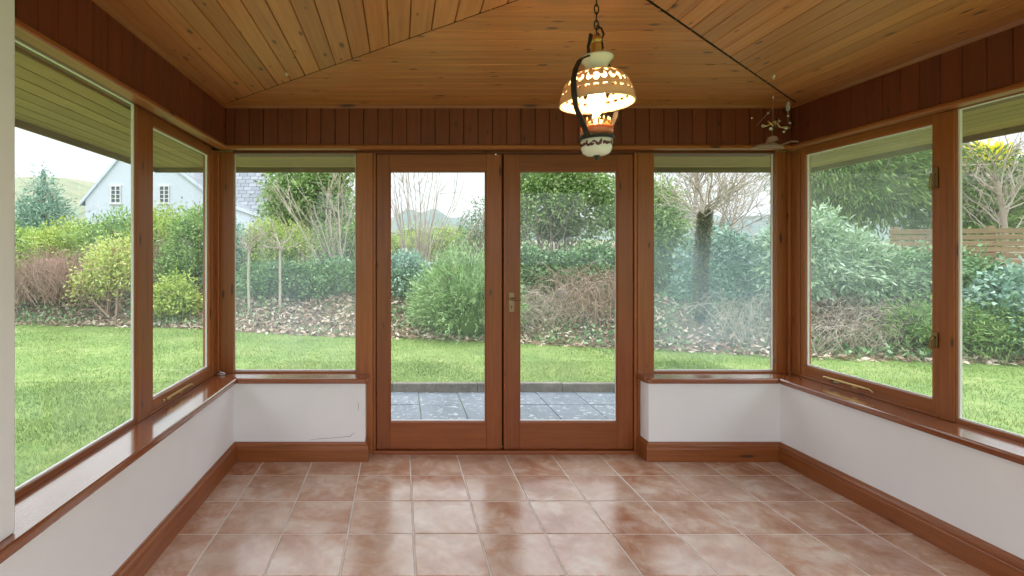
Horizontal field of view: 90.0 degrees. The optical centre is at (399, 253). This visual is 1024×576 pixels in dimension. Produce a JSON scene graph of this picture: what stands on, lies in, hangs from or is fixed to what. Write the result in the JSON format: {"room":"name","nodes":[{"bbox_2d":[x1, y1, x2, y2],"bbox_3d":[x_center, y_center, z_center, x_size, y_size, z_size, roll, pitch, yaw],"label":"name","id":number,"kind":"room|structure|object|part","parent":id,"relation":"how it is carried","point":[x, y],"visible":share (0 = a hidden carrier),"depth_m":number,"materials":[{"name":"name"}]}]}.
{"room":"sunroom","nodes":[
{"label":"sunroom","id":0,"kind":"room"},
{"bbox_2d":[0,0,233,575],"bbox_3d":[-1.277,0.212,1.560,0.334,2.395,3.735,0,0,1],"label":"wall","id":1,"kind":"structure","parent":0,"point":[99,534],"depth_m":1.76,"materials":[{"name":"paint"}]},
{"bbox_2d":[15,38,135,498],"bbox_3d":[-1.295,0.045,1.048,0.024,1.541,2.711,0,0,1],"label":"window","id":2,"kind":"structure","parent":1,"relation":"in","point":[54,469],"depth_m":2.39,"materials":[{"name":"brown wood"}]},
{"bbox_2d":[15,36,216,148],"bbox_3d":[-1.298,-0.733,1.542,0.185,0.045,3.700,0,0,1],"label":"trim","id":3,"kind":"structure","parent":1,"relation":"attached to","point":[17,45],"depth_m":2.02,"materials":[{"name":"brown wood"}]},
{"bbox_2d":[15,0,224,143],"bbox_3d":[-1.206,-0.848,1.499,0.060,0.275,3.615,0,0,1],"label":"trim","id":4,"kind":"structure","parent":1,"relation":"attached to","point":[82,27],"depth_m":2.09,"materials":[{"name":"brown wood"}]},
{"bbox_2d":[136,105,148,422],"bbox_3d":[-1.276,0.044,2.457,0.033,1.540,0.110,0,0,0],"label":"trim","id":5,"kind":"structure","parent":1,"relation":"attached to","point":[142,116],"depth_m":2.45,"materials":[{"name":"brown wood"}]},
{"bbox_2d":[149,112,210,412],"bbox_3d":[-1.272,0.038,2.920,0.076,1.527,0.813,0,0,0],"label":"window","id":6,"kind":"structure","parent":1,"relation":"in","point":[156,124],"depth_m":2.97,"materials":[{"name":"brown wood"}]},
{"bbox_2d":[149,375,211,415],"bbox_3d":[-1.270,0.808,2.920,0.032,0.012,0.815,0,0,1],"label":"trim","id":7,"kind":"structure","parent":1,"relation":"attached to","point":[209,376],"depth_m":2.83,"materials":[{"name":"brown wood"}]},
{"bbox_2d":[0,373,369,563],"bbox_3d":[-0.769,0.832,1.560,1.128,0.036,3.740,0,0,0],"label":"trim","id":8,"kind":"structure","parent":1,"relation":"on","point":[40,507],"depth_m":2.04,"materials":[{"name":"brown wood"}]},
{"bbox_2d":[215,371,224,374],"bbox_3d":[-1.215,0.800,3.375,0.073,0.026,0.041,0,0,0],"label":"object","id":9,"kind":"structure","parent":8,"relation":"on","point":[218,372],"depth_m":3.37,"materials":[{"name":"silver metal"}]},
{"bbox_2d":[211,149,234,375],"bbox_3d":[-1.219,0.058,3.400,0.162,1.512,0.146,0,0,0],"label":"trim","id":10,"kind":"structure","parent":1,"relation":"attached to","point":[222,163],"depth_m":3.42,"materials":[{"name":"brown wood"}]},
{"bbox_2d":[112,436,368,575],"bbox_3d":[-0.671,1.298,1.545,0.925,0.125,3.710,0,0,0],"label":"baseboard","id":11,"kind":"structure","parent":1,"relation":"attached to","point":[142,559],"depth_m":3.06,"materials":[{"name":"brown wood"}]},
{"bbox_2d":[225,143,777,156],"bbox_3d":[0.705,-0.714,3.433,3.790,0.053,0.195,0,0,0],"label":"trim","id":12,"kind":"structure","parent":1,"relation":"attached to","point":[240,153],"depth_m":3.42,"materials":[{"name":"brown wood"}]},
{"bbox_2d":[226,108,790,144],"bbox_3d":[0.718,-0.848,3.335,3.745,0.275,0.060,0,0,0],"label":"wall paneling","id":13,"kind":"structure","parent":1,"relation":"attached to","point":[244,126],"depth_m":3.31,"materials":[{"name":"brown wood"}]},
{"bbox_2d":[15,119,1023,172],"bbox_3d":[0.712,-0.782,1.944,5.615,0.205,4.486,0,0,0],"label":"trim","id":14,"kind":"structure","parent":1,"relation":"attached to","point":[19,124],"depth_m":4.13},
{"bbox_2d":[15,17,1023,149],"bbox_3d":[0.725,-0.712,1.523,3.946,0.032,3.664,0,0,0],"label":"trim","id":15,"kind":"structure","parent":1,"relation":"attached to","point":[23,31],"depth_m":2.81,"materials":[{"name":"brown wood"}]},
{"bbox_2d":[92,0,1023,107],"bbox_3d":[0.725,-0.975,1.498,3.846,0.024,3.614,0,0,0],"label":"trim","id":16,"kind":"structure","parent":1,"relation":"attached to","point":[103,5],"depth_m":3.11,"materials":[{"name":"brown wood"}]},
{"bbox_2d":[211,111,791,147],"bbox_3d":[0.712,-1.425,1.938,5.611,1.100,4.495,0,0,0],"label":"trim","id":17,"kind":"structure","parent":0,"point":[225,111],"depth_m":3.93,"materials":[{"name":"wood"}]},
{"bbox_2d":[234,380,779,441],"bbox_3d":[0.705,1.129,3.356,3.590,0.561,0.137,0,0,0],"label":"wall","id":18,"kind":"structure","parent":0,"point":[262,412],"depth_m":3.29,"materials":[{"name":"paint"}]},
{"bbox_2d":[234,154,355,372],"bbox_3d":[-0.722,0.057,3.441,0.848,1.518,0.042,0,0,0],"label":"window","id":19,"kind":"structure","parent":18,"relation":"in","point":[236,370],"depth_m":3.44,"materials":[{"name":"brown wood"}]},
{"bbox_3d":[-0.722,0.057,3.441,0.848,1.518,0.042,0,0,0],"label":"frame","id":20,"kind":"part","parent":19,"relation":"part of","materials":[{"name":"brown wood"}]},
{"bbox_2d":[356,153,375,453],"bbox_3d":[-0.221,0.335,3.466,0.152,2.050,0.128,0,0,0],"label":"trim","id":21,"kind":"structure","parent":18,"relation":"attached to","point":[365,162],"depth_m":3.40,"materials":[{"name":"brown wood"}]},
{"bbox_2d":[376,153,501,448],"bbox_3d":[0.268,0.322,3.436,0.858,2.024,0.065,0,0,0],"label":"door","id":22,"kind":"structure","parent":18,"relation":"in","point":[486,433],"depth_m":3.42,"materials":[{"name":"brown wood"}]},
{"bbox_2d":[373,446,637,454],"bbox_3d":[0.717,1.364,3.470,1.803,0.052,0.160,0,0,0],"label":"trim","id":23,"kind":"structure","parent":18,"relation":"attached to","point":[502,451],"depth_m":3.39,"materials":[{"name":"brown wood"}]},
{"bbox_2d":[502,154,632,448],"bbox_3d":[1.137,0.326,3.424,0.915,2.017,0.112,0,0,0],"label":"door","id":24,"kind":"structure","parent":18,"relation":"in","point":[517,433],"depth_m":3.42,"materials":[{"name":"brown wood"}]},
{"bbox_3d":[0.761,0.328,3.416,0.038,0.136,0.007,0,0,0],"label":"lock plate","id":25,"kind":"part","parent":24,"relation":"part of","materials":[{"name":"brown metal"}]},
{"bbox_2d":[633,153,653,449],"bbox_3d":[1.654,0.335,3.466,0.152,2.050,0.128,0,0,0],"label":"trim","id":26,"kind":"structure","parent":18,"relation":"attached to","point":[643,163],"depth_m":3.40,"materials":[{"name":"brown wood"}]},
{"bbox_2d":[654,151,775,372],"bbox_3d":[2.154,0.057,3.441,0.845,1.518,0.042,0,0,0],"label":"window","id":27,"kind":"structure","parent":18,"relation":"in","point":[771,369],"depth_m":3.44,"materials":[{"name":"brown wood"}]},
{"bbox_2d":[15,48,1023,167],"bbox_3d":[0.712,-0.730,1.914,5.571,0.030,4.442,0,0,0],"label":"soffit","id":28,"kind":"structure","parent":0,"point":[47,98],"depth_m":2.85,"materials":[{"name":"green"}]},
{"bbox_2d":[103,0,1023,110],"bbox_3d":[0.733,-1.005,1.655,4.015,0.040,3.600,0,0,0],"label":"ceiling","id":29,"kind":"structure","parent":0,"point":[331,51],"depth_m":2.31,"materials":[{"name":"brown wood"}]},
{"bbox_2d":[558,0,636,160],"bbox_3d":[0.672,-0.652,1.710,0.248,0.665,0.248,0,0,0],"label":"pendant lamp","id":30,"kind":"object","parent":29,"relation":"hanging from","point":[596,137],"visible":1,"depth_m":1.67,"materials":[{"name":"white ceramic"}]},
{"bbox_2d":[591,34,601,51],"bbox_3d":[0.672,-0.711,1.710,0.052,0.075,0.045,0,0,0],"label":"socket","id":31,"kind":"object","parent":30,"relation":"attached to","point":[596,40],"depth_m":1.69,"materials":[{"name":"gold metal"}]},
{"bbox_3d":[0.672,-0.523,1.710,0.058,0.089,0.058,0,0,0],"label":"bulb","id":32,"kind":"part","parent":30,"relation":"part of","materials":[{"name":"white glass"}]},
{"bbox_3d":[0.672,-0.569,1.710,0.244,0.105,0.244,0,0,0],"label":"lamp shade","id":33,"kind":"part","parent":30,"relation":"part of","materials":[{"name":"beige ceramic"}]},
{"bbox_3d":[0.672,-0.448,1.710,0.100,0.028,0.097,0,0,0],"label":"burner","id":34,"kind":"part","parent":30,"relation":"part of","materials":[{"name":"orange metal"}]},
{"bbox_2d":[751,96,790,132],"bbox_3d":[2.301,-0.867,3.096,0.242,0.237,0.087,0,0,-16],"label":"mobile","id":35,"kind":"object","parent":29,"relation":"hanging from","point":[787,102],"visible":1,"depth_m":3.10,"materials":[{"name":"beige fabric"}]},
{"bbox_2d":[751,130,798,148],"bbox_3d":[2.326,-0.715,3.092,0.292,0.133,0.092,0,0,-13],"label":"bird ornament","id":36,"kind":"object","parent":35,"relation":"hanging from","point":[769,143],"visible":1,"depth_m":3.09,"materials":[{"name":"brown wood"}]},
{"bbox_2d":[144,454,989,575],"bbox_3d":[0.720,1.390,1.560,3.760,0.060,3.760,0,0,0],"label":"floor","id":37,"kind":"structure","parent":0,"point":[384,515],"depth_m":2.51,"materials":[{"name":"tile"}]},
{"bbox_2d":[780,384,1023,559],"bbox_3d":[2.658,1.129,1.560,0.260,0.561,3.736,0,0,-1],"label":"wall","id":38,"kind":"structure","parent":0,"point":[978,493],"depth_m":2.44,"materials":[{"name":"paint"}]},
{"bbox_2d":[770,149,800,375],"bbox_3d":[2.639,0.058,3.401,0.140,1.512,0.146,0,0,0],"label":"trim","id":39,"kind":"structure","parent":38,"relation":"attached to","point":[786,165],"depth_m":3.41,"materials":[{"name":"brown wood"}]},
{"bbox_2d":[636,373,1023,465],"bbox_3d":[2.184,0.832,1.560,1.146,0.036,3.740,0,0,0],"label":"windowsill","id":40,"kind":"structure","parent":38,"relation":"on","point":[1011,450],"depth_m":2.71,"materials":[{"name":"brown wood"}]},
{"bbox_2d":[637,436,1023,575],"bbox_3d":[2.086,1.298,1.545,0.944,0.125,3.710,0,0,0],"label":"baseboard","id":41,"kind":"structure","parent":38,"relation":"attached to","point":[982,555],"depth_m":2.73,"materials":[{"name":"brown wood"}]},
{"bbox_2d":[800,375,938,417],"bbox_3d":[2.682,0.808,2.905,0.032,0.012,0.845,0,0,-1],"label":"trim","id":42,"kind":"structure","parent":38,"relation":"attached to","point":[814,379],"depth_m":2.81,"materials":[{"name":"brown wood"}]},
{"bbox_2d":[801,113,938,414],"bbox_3d":[2.683,0.050,2.905,0.080,1.504,0.844,0,0,0],"label":"window","id":43,"kind":"structure","parent":38,"relation":"in","point":[923,402],"depth_m":2.86,"materials":[{"name":"brown wood"}]},
{"bbox_2d":[939,110,955,421],"bbox_3d":[2.689,0.058,2.448,0.033,1.512,0.070,0,0,0],"label":"trim","id":44,"kind":"structure","parent":38,"relation":"attached to","point":[947,120],"depth_m":2.44,"materials":[{"name":"brown wood"}]},
{"bbox_2d":[956,91,1023,442],"bbox_3d":[2.714,0.057,1.053,0.024,1.518,2.721,0,0,-1],"label":"window","id":45,"kind":"structure","parent":38,"relation":"in","point":[1000,432],"depth_m":2.40,"materials":[{"name":"brown wood"}]},
{"bbox_2d":[792,24,1023,143],"bbox_3d":[2.649,-0.848,1.499,0.060,0.275,3.616,0,0,-1],"label":"wall paneling","id":46,"kind":"structure","parent":0,"point":[995,61],"depth_m":2.50,"materials":[{"name":"brown wood"}]},
{"bbox_2d":[791,91,1023,148],"bbox_3d":[2.728,-0.720,1.543,0.160,0.040,3.700,0,0,-1],"label":"trim","id":47,"kind":"structure","parent":46,"relation":"attached to","point":[1019,96],"depth_m":2.36,"materials":[{"name":"brown wood"}]},
{"label":"outside","id":48,"kind":"structure","parent":0,"visible":0},
{"bbox_2d":[15,176,1022,245],"bbox_3d":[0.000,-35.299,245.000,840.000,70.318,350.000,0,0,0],"label":"hillside","id":49,"kind":"structure","parent":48,"point":[77,189],"depth_m":272.50,"materials":[{"name":"green plant"}]},
{"bbox_2d":[296,207,1023,242],"bbox_3d":[100.000,-7.410,140.000,320.000,11.540,60.000,0,0,0],"label":"woodland","id":50,"kind":"object","parent":49,"relation":"on","point":[754,227],"visible":0.05,"depth_m":120.24,"materials":[{"name":"green plant"}]},
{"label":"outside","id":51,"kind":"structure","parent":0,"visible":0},
{"bbox_2d":[15,244,1023,362],"bbox_3d":[0.000,0.425,46.000,120.000,2.449,88.000,0,0,0],"label":"bank","id":52,"kind":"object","parent":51,"point":[671,333],"visible":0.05,"depth_m":8.02,"materials":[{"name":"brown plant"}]},
{"bbox_2d":[15,218,49,269],"bbox_3d":[-10.478,-0.107,13.219,3.563,1.799,2.103,0,0,0],"label":"bush","id":53,"kind":"object","parent":52,"relation":"on","point":[17,227],"visible":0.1,"depth_m":12.97,"materials":[{"name":"green plant"}]},
{"bbox_2d":[15,215,100,273],"bbox_3d":[-8.357,-0.100,12.902,3.398,1.934,2.125,0,0,0],"label":"bush","id":54,"kind":"object","parent":52,"relation":"on","point":[54,236],"visible":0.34,"depth_m":12.38,"materials":[{"name":"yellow plant"}]},
{"bbox_2d":[15,161,108,231],"bbox_3d":[-13.431,-1.486,18.401,3.950,4.257,3.732,0,0,6],"label":"conifer","id":55,"kind":"object","parent":52,"relation":"on","point":[46,205],"visible":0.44,"depth_m":18.14,"materials":[{"name":"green plant"}]},
{"bbox_2d":[15,239,130,305],"bbox_3d":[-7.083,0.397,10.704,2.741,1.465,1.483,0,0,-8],"label":"bush","id":56,"kind":"object","parent":52,"relation":"on","point":[47,249],"visible":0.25,"depth_m":10.55,"materials":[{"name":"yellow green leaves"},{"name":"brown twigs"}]},
{"bbox_2d":[60,196,155,281],"bbox_3d":[-6.899,-0.303,12.565,3.093,2.279,2.202,0,0,0],"label":"bush","id":57,"kind":"object","parent":52,"relation":"on","point":[118,225],"visible":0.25,"depth_m":12.13,"materials":[{"name":"green plant"}]},
{"bbox_2d":[61,229,155,317],"bbox_3d":[-5.925,0.394,10.129,1.617,1.819,1.739,0,0,-41],"label":"shrub","id":58,"kind":"object","parent":52,"relation":"on","point":[119,263],"visible":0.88,"depth_m":9.97,"materials":[{"name":"green plant"}]},
{"bbox_2d":[124,217,174,282],"bbox_3d":[-5.182,-0.020,11.023,1.825,1.631,2.484,0,0,-39],"label":"bare shrub","id":59,"kind":"object","parent":52,"relation":"on","point":[157,248],"visible":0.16,"depth_m":11.01,"materials":[{"name":"brown plant"}]},
{"bbox_2d":[120,200,190,281],"bbox_3d":[-5.772,-0.223,12.326,2.105,2.154,2.132,0,0,0],"label":"bush","id":60,"kind":"object","parent":52,"relation":"on","point":[157,228],"visible":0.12,"depth_m":11.84,"materials":[{"name":"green plant"}]},
{"bbox_2d":[79,160,272,254],"bbox_3d":[-10.775,-2.740,27.100,9.150,7.000,6.400,0,0,0],"label":"house","id":61,"kind":"structure","parent":52,"relation":"on","point":[168,188],"depth_m":24.00,"materials":[{"name":"paint"}]},
{"bbox_2d":[153,196,202,293],"bbox_3d":[-4.546,-0.178,10.948,1.737,2.142,1.844,0,0,36],"label":"bush","id":62,"kind":"object","parent":52,"relation":"on","point":[189,233],"visible":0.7,"depth_m":10.60,"materials":[{"name":"green plant"}]},
{"bbox_2d":[153,264,202,321],"bbox_3d":[-4.479,0.786,9.846,1.493,1.234,0.932,0,0,-9],"label":"shrub","id":63,"kind":"object","parent":52,"relation":"on","point":[168,295],"visible":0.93,"depth_m":9.71,"materials":[{"name":"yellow plant"}]},
{"bbox_2d":[188,216,252,284],"bbox_3d":[-3.784,-0.038,10.773,1.543,1.794,1.374,0,0,0],"label":"privet","id":64,"kind":"object","parent":52,"relation":"on","point":[238,249],"visible":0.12,"depth_m":10.64,"materials":[{"name":"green plant"}]},
{"bbox_2d":[236,212,279,311],"bbox_3d":[-2.742,0.172,9.506,1.076,1.982,0.835,0,0,28],"label":"slim tree","id":65,"kind":"object","parent":52,"relation":"on","point":[258,232],"visible":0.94,"depth_m":9.56,"materials":[{"name":"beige plant"}]},
{"bbox_2d":[236,255,316,299],"bbox_3d":[-2.397,0.473,10.118,2.098,0.920,1.226,0,0,0],"label":"bush","id":66,"kind":"object","parent":52,"relation":"on","point":[264,277],"visible":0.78,"depth_m":9.83,"materials":[{"name":"green plant"}]},
{"bbox_2d":[236,212,320,275],"bbox_3d":[-2.699,0.073,10.891,1.985,1.972,1.324,0,0,-7],"label":"privet","id":67,"kind":"object","parent":52,"relation":"on","point":[293,252],"visible":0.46,"depth_m":10.68,"materials":[{"name":"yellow plant"}]},
{"bbox_2d":[250,212,316,309],"bbox_3d":[-2.205,0.139,9.746,1.292,1.915,1.096,0,0,0],"label":"slim tree","id":68,"kind":"object","parent":52,"relation":"on","point":[284,241],"visible":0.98,"depth_m":9.62,"materials":[{"name":"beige plant"}]},
{"bbox_2d":[246,173,354,261],"bbox_3d":[-2.509,-1.412,13.105,3.677,4.107,3.050,0,0,3],"label":"tree","id":69,"kind":"object","parent":52,"relation":"on","point":[312,191],"visible":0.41,"depth_m":12.70,"materials":[{"name":"green plant"}]},
{"bbox_2d":[292,252,354,299],"bbox_3d":[-1.132,0.426,9.976,2.030,0.961,1.224,0,0,0],"label":"bush","id":70,"kind":"object","parent":52,"relation":"on","point":[333,276],"visible":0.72,"depth_m":9.68,"materials":[{"name":"green plant"}]},
{"bbox_2d":[260,173,427,260],"bbox_3d":[-1.294,-0.991,10.756,4.133,3.553,2.163,0,0,-2],"label":"willow","id":71,"kind":"object","parent":52,"relation":"on","point":[328,190],"visible":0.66,"depth_m":10.86,"materials":[{"name":"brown plant"}]},
{"bbox_2d":[303,213,391,263],"bbox_3d":[-1.360,-0.128,12.289,2.386,1.806,1.559,0,0,0],"label":"bush","id":72,"kind":"object","parent":52,"relation":"on","point":[349,246],"visible":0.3,"depth_m":12.03,"materials":[{"name":"green plant"}]},
{"bbox_2d":[312,173,483,267],"bbox_3d":[0.409,-1.457,11.331,4.374,4.445,3.136,0,0,21],"label":"willow","id":73,"kind":"object","parent":52,"relation":"on","point":[396,214],"visible":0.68,"depth_m":10.89,"materials":[{"name":"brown plant"}]},
{"bbox_2d":[391,248,432,300],"bbox_3d":[-0.044,0.381,9.713,1.662,1.071,1.212,0,0,0],"label":"mound","id":74,"kind":"object","parent":52,"relation":"on","point":[403,266],"visible":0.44,"depth_m":9.39,"materials":[{"name":"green plant"}]},
{"bbox_2d":[391,215,521,267],"bbox_3d":[1.555,-0.113,15.574,5.004,2.166,1.852,0,0,0],"label":"clipped hedge","id":75,"kind":"object","parent":52,"relation":"on","point":[452,238],"visible":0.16,"depth_m":15.15,"materials":[{"name":"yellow plant"}]},
{"bbox_2d":[401,235,532,344],"bbox_3d":[1.150,0.700,8.508,2.244,2.051,2.015,0,0,-3],"label":"feathery shrub","id":76,"kind":"object","parent":52,"relation":"on","point":[453,299],"visible":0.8,"depth_m":8.06,"materials":[{"name":"green plant"}]},
{"bbox_2d":[453,181,483,262],"bbox_3d":[2.182,-0.310,11.947,2.196,2.832,2.269,0,0,28],"label":"bush","id":77,"kind":"object","parent":52,"relation":"on","point":[469,228],"visible":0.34,"depth_m":11.79,"materials":[{"name":"green plant"}]},
{"bbox_2d":[15,281,991,360],"bbox_3d":[1.047,0.974,8.941,20.980,0.947,2.851,0,0,14],"label":"shrubs","id":78,"kind":"object","parent":52,"relation":"on","point":[678,298],"visible":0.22,"depth_m":8.03,"materials":[{"name":"green plant"}]},
{"bbox_2d":[15,282,1023,365],"bbox_3d":[0.573,1.032,8.932,20.038,0.954,2.681,0,0,13],"label":"garden bed","id":79,"kind":"object","parent":52,"relation":"on","point":[338,304],"visible":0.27,"depth_m":8.55,"materials":[{"name":"brown soil"}]},
{"bbox_2d":[468,173,614,253],"bbox_3d":[3.523,-0.839,11.407,3.212,3.785,3.588,0,0,-43],"label":"tree","id":80,"kind":"object","parent":52,"relation":"on","point":[559,218],"visible":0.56,"depth_m":11.17,"materials":[{"name":"green plant"}]},
{"bbox_2d":[477,285,607,335],"bbox_3d":[2.189,0.951,8.323,2.824,0.867,1.297,0,0,-4],"label":"bramble tangle","id":81,"kind":"object","parent":52,"relation":"on","point":[539,302],"visible":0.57,"depth_m":8.17,"materials":[{"name":"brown plant"}]},
{"bbox_2d":[520,241,565,299],"bbox_3d":[2.332,0.336,9.236,1.872,1.192,1.235,0,0,0],"label":"mound","id":82,"kind":"object","parent":52,"relation":"on","point":[530,256],"visible":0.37,"depth_m":8.91,"materials":[{"name":"green plant"}]},
{"bbox_2d":[557,289,574,300],"bbox_3d":[2.859,0.716,8.622,0.274,0.217,0.206,0,0,-20],"label":"rock","id":83,"kind":"object","parent":52,"relation":"on","point":[559,290],"visible":0.32,"depth_m":8.57,"materials":[{"name":"stone"}]},
{"bbox_2d":[551,239,614,297],"bbox_3d":[3.520,0.312,9.024,1.925,1.173,1.174,0,0,0],"label":"mound","id":84,"kind":"object","parent":52,"relation":"on","point":[584,256],"visible":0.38,"depth_m":8.79,"materials":[{"name":"green plant"}]},
{"bbox_2d":[520,257,666,329],"bbox_3d":[3.229,0.624,8.407,2.727,1.216,1.685,0,0,0],"label":"bramble tangle","id":85,"kind":"object","parent":52,"relation":"on","point":[603,290],"visible":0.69,"depth_m":8.27,"materials":[{"name":"plant"}]},
{"bbox_2d":[654,173,719,293],"bbox_3d":[4.904,-0.368,9.394,1.908,2.455,1.700,0,0,20],"label":"bush","id":86,"kind":"object","parent":52,"relation":"on","point":[666,229],"visible":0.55,"depth_m":9.03,"materials":[{"name":"green plant"}]},
{"bbox_2d":[657,173,723,239],"bbox_3d":[8.049,-2.403,13.482,2.968,5.811,2.453,0,0,0],"label":"bare tree","id":87,"kind":"object","parent":52,"relation":"on","point":[702,174],"visible":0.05,"depth_m":13.43,"materials":[{"name":"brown plant"}]},
{"bbox_2d":[598,173,817,251],"bbox_3d":[6.397,-0.746,10.037,3.961,3.026,3.157,0,0,-19],"label":"bare tree","id":88,"kind":"object","parent":52,"relation":"on","point":[733,222],"visible":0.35,"depth_m":9.93,"materials":[{"name":"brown plant"}]},
{"bbox_2d":[665,221,766,305],"bbox_3d":[5.366,0.182,8.382,1.690,1.498,1.249,0,0,0],"label":"bush","id":89,"kind":"object","parent":52,"relation":"on","point":[729,251],"visible":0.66,"depth_m":8.12,"materials":[{"name":"green plant"}]},
{"bbox_2d":[662,286,769,346],"bbox_3d":[4.818,0.914,7.429,1.792,0.889,0.984,0,0,14],"label":"bramble tangle","id":90,"kind":"object","parent":52,"relation":"on","point":[751,312],"visible":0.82,"depth_m":7.36,"materials":[{"name":"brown plant"}]},
{"bbox_2d":[654,173,833,322],"bbox_3d":[4.791,-0.555,7.624,2.208,3.372,2.808,0,0,-23],"label":"tree","id":91,"kind":"object","parent":52,"relation":"on","point":[700,277],"visible":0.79,"depth_m":7.64,"materials":[{"name":"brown plant"}]},
{"bbox_2d":[744,223,854,304],"bbox_3d":[6.350,0.188,8.047,1.705,1.434,1.195,0,0,-3],"label":"thicket","id":92,"kind":"object","parent":52,"relation":"on","point":[768,225],"visible":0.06,"depth_m":7.93,"materials":[{"name":"green plant"}]},
{"bbox_2d":[735,197,930,313],"bbox_3d":[6.655,0.018,7.738,2.625,1.780,1.606,0,0,-12],"label":"bush","id":93,"kind":"object","parent":52,"relation":"on","point":[851,254],"visible":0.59,"depth_m":7.41,"materials":[{"name":"green plant"}]},
{"bbox_2d":[756,139,985,240],"bbox_3d":[10.764,-2.826,11.397,6.996,6.744,3.627,0,0,-12],"label":"tree","id":94,"kind":"object","parent":52,"relation":"on","point":[889,188],"visible":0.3,"depth_m":10.65,"materials":[{"name":"green plant"}]},
{"bbox_2d":[840,235,1020,306],"bbox_3d":[7.980,0.329,7.748,2.637,1.225,1.543,0,0,3],"label":"bush","id":95,"kind":"object","parent":52,"relation":"on","point":[919,260],"visible":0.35,"depth_m":7.42,"materials":[{"name":"green plant"}]},
{"bbox_2d":[889,226,1023,275],"bbox_3d":[10.691,0.271,8.317,4.077,1.501,0.100,0,0,19],"label":"fence","id":96,"kind":"object","parent":52,"relation":"on","point":[990,237],"visible":0.25,"depth_m":8.52,"materials":[{"name":"brown wood"}]},
{"bbox_3d":[8.864,0.271,8.963,0.090,1.501,0.082,0,0,19],"label":"post","id":97,"kind":"part","parent":96,"relation":"part of","materials":[{"name":"brown wood"}]},
{"bbox_3d":[10.084,0.271,8.538,0.090,1.501,0.082,0,0,19],"label":"post","id":98,"kind":"part","parent":96,"relation":"part of","materials":[{"name":"brown wood"}]},
{"bbox_2d":[890,141,1023,252],"bbox_3d":[12.424,-0.942,10.845,3.030,3.036,2.552,0,0,8],"label":"conifer","id":99,"kind":"object","parent":52,"relation":"on","point":[1015,214],"visible":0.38,"depth_m":10.50,"materials":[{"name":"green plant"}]},
{"bbox_2d":[913,132,1023,265],"bbox_3d":[11.254,-1.185,9.257,3.001,3.618,2.620,0,0,-29],"label":"bare tree","id":100,"kind":"object","parent":52,"relation":"on","point":[1002,222],"visible":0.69,"depth_m":9.31,"materials":[{"name":"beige plant"}]},
{"bbox_2d":[917,138,1023,246],"bbox_3d":[14.163,-1.033,13.364,2.704,4.003,3.102,0,0,-31],"label":"forsythia","id":101,"kind":"object","parent":52,"relation":"on","point":[996,144],"visible":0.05,"depth_m":12.56,"materials":[{"name":"yellow plant"}]},
{"bbox_2d":[962,254,1023,355],"bbox_3d":[8.740,0.652,6.512,2.324,1.490,1.622,0,0,15],"label":"bush","id":102,"kind":"object","parent":52,"relation":"on","point":[1008,286],"visible":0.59,"depth_m":6.63,"materials":[{"name":"green plant"}]},
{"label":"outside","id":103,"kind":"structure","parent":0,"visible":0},
{"bbox_2d":[15,323,1023,487],"bbox_3d":[0.000,1.544,-22.000,120.000,0.312,76.000,0,0,0],"label":"lawn","id":104,"kind":"structure","parent":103,"point":[543,351],"depth_m":6.20,"materials":[{"name":"green plant"}]},
{"bbox_2d":[391,382,614,392],"bbox_3d":[1.000,1.483,5.399,5.794,0.195,0.073,0,0,0],"label":"kerb","id":105,"kind":"object","parent":104,"relation":"on","point":[418,387],"visible":0.19,"depth_m":5.36,"materials":[{"name":"concrete"}]},
{"bbox_2d":[736,293,984,355],"bbox_3d":[6.561,0.989,7.037,3.322,0.889,1.306,0,0,2],"label":"bramble tangle","id":106,"kind":"object","parent":104,"relation":"on","point":[858,320],"visible":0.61,"depth_m":6.98,"materials":[{"name":"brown plant"}]},
{"bbox_2d":[855,291,1023,363],"bbox_3d":[7.946,0.926,6.539,3.149,0.999,1.341,0,0,16],"label":"bush","id":107,"kind":"object","parent":104,"relation":"on","point":[991,332],"visible":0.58,"depth_m":6.53,"materials":[{"name":"green plant"}]},
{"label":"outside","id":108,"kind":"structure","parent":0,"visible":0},
{"bbox_2d":[391,392,614,419],"bbox_3d":[1.000,1.519,4.430,5.800,0.083,1.860,0,0,0],"label":"patio","id":109,"kind":"structure","parent":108,"point":[404,405],"depth_m":4.86,"materials":[{"name":"stone"}]}
]}

